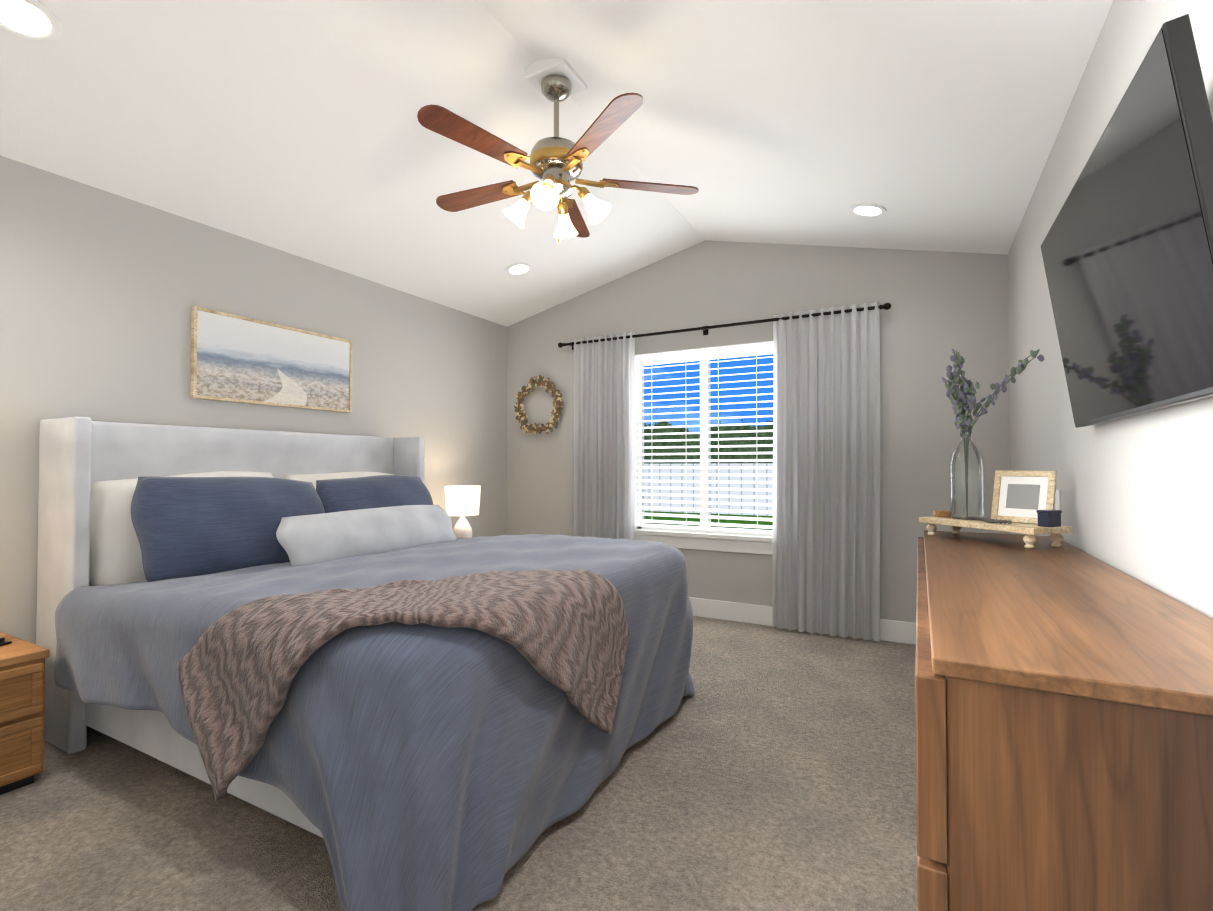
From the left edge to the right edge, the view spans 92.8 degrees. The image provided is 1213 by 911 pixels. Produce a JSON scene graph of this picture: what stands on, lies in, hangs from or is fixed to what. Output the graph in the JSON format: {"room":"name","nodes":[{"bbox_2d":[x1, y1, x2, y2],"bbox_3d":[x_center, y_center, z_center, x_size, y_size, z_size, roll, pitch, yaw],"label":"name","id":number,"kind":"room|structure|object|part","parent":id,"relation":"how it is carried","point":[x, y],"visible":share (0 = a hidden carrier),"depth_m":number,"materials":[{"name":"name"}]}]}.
{"room":"bedroom","nodes":[
{"label":"bedroom","id":0,"kind":"room"},
{"bbox_2d":[0,156,506,643],"bbox_3d":[-2.253,-0.030,3.022,0.150,2.460,5.618,-1,-1,28],"label":"wall","id":1,"kind":"structure","parent":0,"point":[102,292],"depth_m":2.93,"materials":[{"name":"grey paint"}]},
{"bbox_2d":[190,306,352,412],"bbox_3d":[-1.933,-0.538,3.430,0.031,0.480,0.955,-1,-1,28],"label":"picture","id":2,"kind":"object","parent":1,"relation":"attached to","point":[237,358],"visible":0.96,"depth_m":3.34,"materials":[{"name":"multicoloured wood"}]},
{"bbox_2d":[0,616,916,910],"bbox_3d":[-0.504,1.244,2.053,4.130,0.120,5.618,-1,-1,28],"label":"floor","id":3,"kind":"structure","parent":0,"point":[766,768],"depth_m":1.87,"materials":[{"name":"carpet"}]},
{"bbox_2d":[0,632,49,794],"bbox_3d":[-2.398,0.943,1.968,0.525,0.480,0.591,-1,-1,28],"label":"nightstand","id":4,"kind":"object","parent":3,"relation":"on","point":[22,685],"visible":1,"depth_m":2.05,"materials":[{"name":"brown wood"}]},
{"bbox_2d":[0,637,11,645],"bbox_3d":[-2.314,0.640,2.150,0.128,0.129,0.080,0,-1,8],"label":"phone stand","id":5,"kind":"object","parent":4,"relation":"on","point":[2,641],"visible":1,"depth_m":2.17,"materials":[{"name":"black plastic"}]},
{"bbox_2d":[36,416,694,910],"bbox_3d":[-0.949,0.531,2.692,2.400,1.372,2.118,-1,-1,28],"label":"bed","id":6,"kind":"object","parent":3,"relation":"on","point":[374,672],"visible":1,"depth_m":1.88,"materials":[{"name":"fabric"}]},
{"bbox_2d":[89,471,273,585],"bbox_3d":[-1.993,0.325,2.805,0.214,0.506,0.912,-1,-1,28],"label":"pillow","id":7,"kind":"object","parent":6,"relation":"on","point":[115,556],"depth_m":2.49,"materials":[{"name":"fabric"}]},
{"bbox_3d":[-0.971,0.948,2.727,2.100,0.305,1.770,-1,-1,28],"label":"frame","id":8,"kind":"part","parent":6,"relation":"part of","materials":[{"name":"fabric"}]},
{"bbox_3d":[-1.943,0.500,3.261,0.110,1.290,1.760,-1,-1,28],"label":"headboard","id":9,"kind":"part","parent":6,"relation":"part of","materials":[{"name":"fabric"}]},
{"bbox_2d":[285,471,393,489],"bbox_3d":[-1.583,0.340,3.564,0.212,0.493,0.852,-1,-1,28],"label":"pillow","id":10,"kind":"object","parent":6,"relation":"on","point":[314,477],"depth_m":3.47,"materials":[{"name":"white fabric"}]},
{"bbox_2d":[177,569,630,800],"bbox_3d":[-0.562,0.665,1.898,0.966,0.568,1.095,-1,-1,28],"label":"throw","id":11,"kind":"object","parent":6,"relation":"on","point":[370,684],"depth_m":1.53,"materials":[{"name":"fabric"}]},
{"bbox_2d":[915,530,1212,910],"bbox_3d":[1.123,0.741,1.573,0.480,0.870,1.918,-1,-1,28],"label":"dresser","id":12,"kind":"object","parent":3,"relation":"on","point":[1064,724],"visible":0.98,"depth_m":0.81,"materials":[{"name":"brown wood"}]},
{"bbox_2d":[919,516,1072,548],"bbox_3d":[1.435,0.279,2.163,0.190,0.072,0.460,0,-1,-19],"label":"tray","id":13,"kind":"object","parent":12,"relation":"on","point":[1029,530],"visible":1,"depth_m":2.02,"materials":[{"name":"brown wood"}]},
{"bbox_2d":[933,510,950,516],"bbox_3d":[1.373,0.233,2.348,0.076,0.024,0.076,-1,-1,28],"label":"coasters","id":14,"kind":"object","parent":13,"relation":"on","point":[941,513],"visible":0.83,"depth_m":2.32,"materials":[{"name":"brown wood"}]},
{"bbox_2d":[965,516,1011,523],"bbox_3d":[1.394,0.233,2.113,0.048,0.017,0.172,0,-1,-10],"label":"beads","id":15,"kind":"object","parent":13,"relation":"on","point":[985,519],"visible":1,"depth_m":2.09,"materials":[{"name":"grey"}]},
{"bbox_2d":[942,349,1044,519],"bbox_3d":[1.494,-0.092,2.238,0.336,0.670,0.161,-1,-1,28],"label":"vase","id":16,"kind":"object","parent":13,"relation":"on","point":[959,401],"visible":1,"depth_m":2.26,"materials":[{"name":"clear glass"}]},
{"bbox_2d":[991,470,1056,523],"bbox_3d":[1.531,0.146,2.106,0.098,0.188,0.195,1,-1,-30],"label":"photo frame","id":17,"kind":"object","parent":13,"relation":"on","point":[1021,496],"visible":0.85,"depth_m":2.09,"materials":[{"name":"brown wood"}]},
{"bbox_2d":[1036,510,1061,526],"bbox_3d":[1.512,0.211,1.971,0.064,0.055,0.042,0,-1,-19],"label":"trinket box","id":18,"kind":"object","parent":13,"relation":"on","point":[1049,518],"visible":1,"depth_m":1.96,"materials":[{"name":"blue"}]},
{"bbox_3d":[-1.131,0.982,4.306,0.525,0.480,0.591,-1,-1,28],"label":"nightstand","id":19,"kind":"object","parent":3,"relation":"on","visible":0},
{"bbox_2d":[445,486,479,537],"bbox_3d":[-1.098,0.485,4.402,0.264,0.515,0.264,-1,-1,28],"label":"lamp","id":20,"kind":"object","parent":19,"relation":"on","point":[462,501],"visible":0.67,"depth_m":4.31,"materials":[{"name":"white ceramic"}]},
{"bbox_3d":[-1.098,0.336,4.404,0.264,0.215,0.264,-1,-1,28],"label":"lamp shade","id":21,"kind":"part","parent":20,"relation":"part of","materials":[{"name":"white fabric"}]},
{"bbox_2d":[0,0,1113,326],"bbox_3d":[-0.504,-1.571,2.100,4.130,0.701,5.618,-1,-1,28],"label":"ceiling","id":22,"kind":"structure","parent":0,"point":[294,128],"depth_m":2.49,"materials":[{"name":"white paint"}]},
{"bbox_2d":[0,0,61,42],"bbox_3d":[-1.910,-1.436,1.883,0.192,0.050,0.196,-1,-1,28],"label":"recessed light","id":23,"kind":"object","parent":22,"relation":"in","point":[36,21],"visible":1,"depth_m":1.90,"materials":[{"name":"white plastic"}]},
{"bbox_2d":[506,263,531,275],"bbox_3d":[-0.650,-1.387,4.282,0.192,0.050,0.196,-1,-1,28],"label":"recessed light","id":24,"kind":"object","parent":22,"relation":"in","point":[518,269],"visible":1,"depth_m":4.28,"materials":[{"name":"white plastic"}]},
{"bbox_2d":[417,58,698,243],"bbox_3d":[-0.266,-1.309,2.546,1.216,0.789,1.249,-1,-1,28],"label":"fan","id":25,"kind":"object","parent":22,"relation":"hanging from","point":[555,165],"visible":0.98,"depth_m":2.47,"materials":[{"name":"brown wood"}]},
{"bbox_3d":[-0.220,-1.277,2.534,0.232,0.724,0.232,-1,-1,28],"label":"motor","id":26,"kind":"part","parent":25,"relation":"part of","materials":[{"name":"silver metal"}]},
{"bbox_2d":[849,203,885,217],"bbox_3d":[1.488,-1.400,3.288,0.192,0.050,0.196,-1,-1,28],"label":"recessed light","id":27,"kind":"object","parent":22,"relation":"in","point":[867,210],"visible":0.96,"depth_m":3.28,"materials":[{"name":"white plastic"}]},
{"bbox_2d":[506,241,1010,622],"bbox_3d":[0.799,-0.233,4.482,4.130,2.916,0.150,-1,-1,28],"label":"wall","id":28,"kind":"structure","parent":0,"point":[943,304],"depth_m":4.03,"materials":[{"name":"grey paint"}]},
{"bbox_2d":[514,375,563,434],"bbox_3d":[-0.608,-0.456,5.099,0.546,0.529,0.070,-1,-1,28],"label":"wreath","id":29,"kind":"object","parent":28,"relation":"attached to","point":[522,416],"visible":1,"depth_m":5.08,"materials":[{"name":"brown plant"}]},
{"bbox_2d":[634,529,772,554],"bbox_3d":[0.738,0.651,4.428,1.260,0.127,0.095,-1,-1,28],"label":"window sill","id":30,"kind":"structure","parent":28,"relation":"attached to","point":[751,544],"depth_m":4.36,"materials":[{"name":"white paint"}]},
{"bbox_2d":[635,341,772,535],"bbox_3d":[0.758,-0.118,4.479,1.162,1.436,0.111,-1,-1,28],"label":"window","id":31,"kind":"structure","parent":28,"relation":"in","point":[702,422],"depth_m":4.49,"materials":[{"name":"white plastic"}]},
{"bbox_2d":[635,342,773,533],"bbox_3d":[0.747,-0.130,4.457,1.144,1.386,0.060,-1,-1,28],"label":"window blinds","id":32,"kind":"object","parent":31,"relation":"attached to","point":[756,350],"visible":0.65,"depth_m":4.43,"materials":[{"name":"white plastic"}]},
{"bbox_2d":[558,302,890,641],"bbox_3d":[0.726,0.105,4.357,2.575,2.213,0.127,-1,-1,28],"label":"curtains","id":33,"kind":"object","parent":28,"relation":"hanging from","point":[826,481],"visible":0.85,"depth_m":3.98,"materials":[{"name":"fabric"}]},
{"bbox_3d":[0.730,-0.967,4.383,2.575,0.070,0.108,-1,-1,28],"label":"rod","id":34,"kind":"part","parent":33,"relation":"part of","materials":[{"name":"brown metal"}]},
{"bbox_2d":[689,597,915,644],"bbox_3d":[0.759,1.154,4.385,3.798,0.140,0.016,-1,-1,28],"label":"baseboard","id":35,"kind":"structure","parent":28,"relation":"attached to","point":[898,631],"depth_m":4.21,"materials":[{"name":"white paint"}]},
{"bbox_2d":[1008,0,1212,618],"bbox_3d":[1.246,-0.062,1.127,0.150,2.460,5.618,-1,-1,28],"label":"wall","id":36,"kind":"structure","parent":0,"point":[1136,492],"depth_m":1.65,"materials":[{"name":"grey paint"}]},
{"bbox_2d":[1055,490,1060,509],"bbox_3d":[1.785,0.190,2.282,0.006,0.115,0.070,-1,-1,28],"label":"electrical outlet","id":37,"kind":"object","parent":36,"relation":"attached to","point":[1057,500],"visible":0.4,"depth_m":2.27,"materials":[{"name":"white plastic"}]},
{"bbox_2d":[1041,14,1212,427],"bbox_3d":[1.209,-0.397,1.364,0.133,0.598,1.070,-1,-1,28],"label":"tv","id":38,"kind":"object","parent":36,"relation":"attached to","point":[1127,248],"visible":1,"depth_m":1.13,"materials":[{"name":"black plastic"}]},
{"label":"outside","id":39,"kind":"structure","parent":0,"visible":0},
{"bbox_2d":[644,354,773,529],"bbox_3d":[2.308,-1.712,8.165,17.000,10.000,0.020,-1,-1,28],"label":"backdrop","id":40,"kind":"structure","parent":39,"point":[714,407],"depth_m":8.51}
]}

